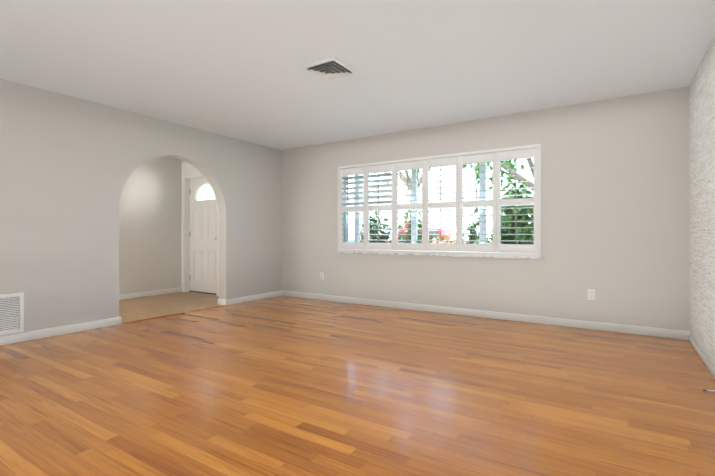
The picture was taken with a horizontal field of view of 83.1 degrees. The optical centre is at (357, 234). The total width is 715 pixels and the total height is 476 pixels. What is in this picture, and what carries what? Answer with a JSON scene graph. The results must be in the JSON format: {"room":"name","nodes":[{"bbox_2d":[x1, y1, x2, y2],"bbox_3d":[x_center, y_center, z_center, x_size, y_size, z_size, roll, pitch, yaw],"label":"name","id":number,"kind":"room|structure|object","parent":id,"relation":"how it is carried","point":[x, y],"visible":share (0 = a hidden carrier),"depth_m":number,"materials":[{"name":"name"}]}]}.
{"room":"empty living room","nodes":[
{"label":"empty living room","id":0,"kind":"room"},
{"bbox_2d":[0,79,281,335],"bbox_3d":[-3.039,-0.209,4.186,0.160,2.440,6.260,0,0,33],"label":"wall","id":1,"kind":"structure","parent":0,"point":[69,165],"depth_m":4.32,"materials":[{"name":"grey paint"}]},
{"bbox_2d":[0,292,23,335],"bbox_3d":[-3.337,0.732,3.555,0.022,0.375,0.640,0,0,33],"label":"air vent","id":2,"kind":"object","parent":1,"relation":"in","point":[11,313],"visible":1,"depth_m":3.75,"materials":[{"name":"white metal"}]},
{"bbox_2d":[0,316,120,345],"bbox_3d":[-3.664,0.966,3.052,0.020,0.085,3.621,0,0,33],"label":"baseboard","id":3,"kind":"structure","parent":1,"relation":"attached to","point":[84,326],"depth_m":4.05,"materials":[{"name":"white wood"}]},
{"bbox_2d":[217,298,223,304],"bbox_3d":[-1.900,0.973,6.081,0.050,0.085,0.476,0,0,33],"label":"baseboard","id":4,"kind":"structure","parent":1,"relation":"attached to","point":[219,301],"depth_m":5.86,"materials":[{"name":"white wood"}]},
{"bbox_2d":[224,291,279,304],"bbox_3d":[-1.584,0.973,6.270,0.016,0.085,1.136,0,0,33],"label":"baseboard","id":5,"kind":"structure","parent":1,"relation":"attached to","point":[277,293],"depth_m":6.17,"materials":[{"name":"white wood"}]},
{"bbox_2d":[119,157,181,293],"bbox_3d":[-4.172,-0.205,5.729,0.120,2.440,4.020,0,0,33],"label":"wall","id":6,"kind":"structure","parent":0,"point":[150,231],"depth_m":6.74,"materials":[{"name":"white paint"}]},
{"bbox_2d":[119,287,181,299],"bbox_3d":[-4.142,0.972,5.648,0.016,0.085,3.720,0,0,33],"label":"baseboard","id":7,"kind":"structure","parent":6,"relation":"attached to","point":[172,290],"depth_m":6.70,"materials":[{"name":"white wood"}]},
{"bbox_2d":[119,292,220,322],"bbox_3d":[-3.413,1.014,5.235,1.930,0.001,4.020,0,0,33],"label":"floor","id":8,"kind":"structure","parent":0,"point":[135,309],"depth_m":5.88,"materials":[{"name":"beige tile"}]},
{"bbox_2d":[0,296,714,475],"bbox_3d":[-0.739,1.008,2.695,5.320,0.001,6.260,0,0,33],"label":"floor","id":9,"kind":"structure","parent":0,"point":[284,386],"depth_m":2.48,"materials":[{"name":"brown wood"}]},
{"bbox_2d":[121,305,226,323],"bbox_3d":[-2.285,1.009,5.181,0.046,0.008,1.453,0,0,33],"label":"threshold","id":10,"kind":"object","parent":9,"relation":"on","point":[171,314],"depth_m":5.06,"materials":[{"name":"brown wood"}]},
{"bbox_2d":[0,0,714,149],"bbox_3d":[-1.512,-1.556,3.171,7.730,0.250,6.810,0,0,33],"label":"ceiling","id":11,"kind":"structure","parent":0,"point":[231,68],"depth_m":3.24,"materials":[{"name":"white paint"}]},
{"bbox_2d":[300,56,357,80],"bbox_3d":[-0.239,-1.402,3.481,0.360,0.055,0.360,0,0,33],"label":"ceiling vent","id":12,"kind":"object","parent":11,"relation":"in","point":[331,68],"visible":0.96,"depth_m":3.46,"materials":[{"name":"grey metal"}]},
{"bbox_2d":[282,86,689,330],"bbox_3d":[0.963,-0.206,5.473,5.480,2.440,0.250,0,0,33],"label":"wall","id":13,"kind":"structure","parent":0,"point":[616,204],"depth_m":4.47,"materials":[{"name":"white paint"}]},
{"bbox_2d":[320,272,323,279],"bbox_3d":[-0.560,0.646,6.303,0.070,0.115,0.009,0,0,33],"label":"electrical outlet","id":14,"kind":"object","parent":13,"relation":"attached to","point":[321,276],"visible":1,"depth_m":6.30,"materials":[{"name":"white plastic"}]},
{"bbox_2d":[344,158,533,252],"bbox_3d":[0.987,-0.391,5.493,2.840,1.283,0.040,0,0,33],"label":"window","id":15,"kind":"structure","parent":13,"relation":"in","point":[481,212],"depth_m":5.59,"materials":[{"name":"white"}]},
{"bbox_2d":[338,144,541,256],"bbox_3d":[0.899,-0.392,5.357,2.840,1.283,0.102,0,0,33],"label":"window shutters","id":16,"kind":"object","parent":15,"relation":"attached to","point":[496,157],"visible":1,"depth_m":5.20,"materials":[{"name":"white wood"}]},
{"bbox_2d":[336,251,543,258],"bbox_3d":[0.944,0.263,5.426,2.900,0.026,0.228,0,0,33],"label":"window sill","id":17,"kind":"structure","parent":13,"relation":"attached to","point":[492,256],"depth_m":5.15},
{"bbox_2d":[280,291,683,339],"bbox_3d":[0.948,0.971,5.319,5.300,0.085,0.020,0,0,33],"label":"baseboard","id":18,"kind":"structure","parent":13,"relation":"attached to","point":[630,329],"depth_m":4.76,"materials":[{"name":"white wood"}]},
{"bbox_2d":[588,289,594,299],"bbox_3d":[2.504,0.641,4.319,0.070,0.115,0.009,0,0,33],"label":"electrical outlet","id":19,"kind":"object","parent":13,"relation":"attached to","point":[591,294],"visible":1,"depth_m":4.32,"materials":[{"name":"white plastic"}]},
{"bbox_2d":[689,34,714,369],"bbox_3d":[1.625,-0.215,1.316,0.150,2.440,6.510,0,0,33],"label":"wall","id":20,"kind":"structure","parent":0,"point":[702,201],"depth_m":3.25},
{"bbox_2d":[684,331,714,378],"bbox_3d":[1.486,0.962,1.255,0.020,0.085,6.260,0,0,33],"label":"baseboard","id":21,"kind":"structure","parent":20,"relation":"attached to","point":[686,333],"depth_m":3.33,"materials":[{"name":"white wood"}]},
{"bbox_3d":[-2.392,-0.203,6.852,1.650,2.440,0.200,0,0,33],"label":"wall","id":22,"kind":"structure","parent":0,"visible":0},
{"bbox_2d":[181,162,218,296],"bbox_3d":[-2.645,-0.138,7.006,1.053,2.310,0.216,0,0,33],"label":"door frame","id":23,"kind":"structure","parent":22,"relation":"attached to","point":[189,171],"depth_m":7.18,"materials":[{"name":"white wood"}]},
{"bbox_2d":[189,177,216,293],"bbox_3d":[-2.662,-0.001,7.011,0.875,2.001,0.117,0,0,33],"label":"front door","id":24,"kind":"structure","parent":22,"relation":"in","point":[202,236],"depth_m":7.06,"materials":[{"name":"white paint"}]},
{"label":"outside","id":25,"kind":"structure","parent":0,"visible":0},
{"bbox_3d":[-1.533,1.104,7.568,3.310,0.130,1.940,0,0,33],"label":"porch","id":26,"kind":"object","parent":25,"visible":0},
{"bbox_2d":[360,175,362,240],"bbox_3d":[0.094,-0.201,7.554,0.180,2.480,0.180,0,0,33],"label":"porch post","id":27,"kind":"object","parent":26,"relation":"on","point":[361,216],"depth_m":7.45,"materials":[{"name":"white paint"}]},
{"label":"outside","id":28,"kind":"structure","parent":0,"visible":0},
{"label":"lawn","id":29,"kind":"structure","parent":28,"visible":0},
{"bbox_2d":[380,167,437,213],"bbox_3d":[2.018,-1.381,13.759,3.630,5.145,3.704,0,0,33],"label":"trees","id":30,"kind":"object","parent":29,"relation":"on","point":[419,180],"depth_m":13.77,"materials":[{"name":"green plant"}]},
{"bbox_2d":[348,174,533,241],"bbox_3d":[6.655,-1.836,37.426,26.000,6.160,11.000,0,0,33],"label":"neighbouring house","id":31,"kind":"structure","parent":29,"relation":"on","point":[437,213],"depth_m":31.35,"materials":[{"name":"white paint"}]},
{"bbox_2d":[370,233,517,243],"bbox_3d":[2.296,0.597,15.221,22.622,1.406,1.157,0,0,33],"label":"flowers","id":32,"kind":"object","parent":29,"relation":"on","point":[437,237],"depth_m":14.56,"materials":[{"name":"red plant"}]},
{"bbox_2d":[463,158,533,190],"bbox_3d":[3.816,-1.072,8.560,4.442,4.521,4.575,0,0,33],"label":"trees","id":33,"kind":"object","parent":29,"relation":"on","point":[518,178],"depth_m":9.08,"materials":[{"name":"green plant"}]},
{"bbox_3d":[5.814,1.190,17.715,80.000,0.018,6.000,0,0,33],"label":"road","id":34,"kind":"object","parent":29,"relation":"on","visible":0},
{"bbox_2d":[386,229,475,243],"bbox_3d":[3.088,0.447,18.289,4.200,1.450,1.940,0,0,33],"label":"car","id":35,"kind":"object","parent":34,"relation":"on","point":[445,231],"depth_m":17.36,"materials":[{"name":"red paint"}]},
{"bbox_3d":[2.263,1.144,5.492,5.320,0.060,1.200,0,0,33],"label":"garden bed","id":36,"kind":"object","parent":29,"relation":"on","visible":0},
{"bbox_2d":[360,211,390,242],"bbox_3d":[0.339,0.331,6.989,0.678,1.572,0.780,0,0,33],"label":"shrub","id":37,"kind":"object","parent":36,"relation":"on","point":[375,226],"depth_m":6.90,"materials":[{"name":"green plant"}]},
{"bbox_2d":[398,210,430,242],"bbox_3d":[0.914,0.306,6.737,0.614,1.620,0.700,0,0,33],"label":"shrub","id":38,"kind":"object","parent":36,"relation":"on","point":[404,237],"depth_m":6.63,"materials":[{"name":"green plant"}]},
{"bbox_2d":[463,210,491,243],"bbox_3d":[1.842,0.348,6.216,0.537,1.534,0.629,0,0,33],"label":"shrub","id":39,"kind":"object","parent":36,"relation":"on","point":[472,231],"depth_m":6.20,"materials":[{"name":"green plant"}]},
{"bbox_2d":[488,179,533,244],"bbox_3d":[2.203,0.172,5.573,0.783,1.883,0.725,0,0,33],"label":"shrub","id":40,"kind":"object","parent":36,"relation":"on","point":[518,224],"depth_m":5.47,"materials":[{"name":"green plant"}]}
]}

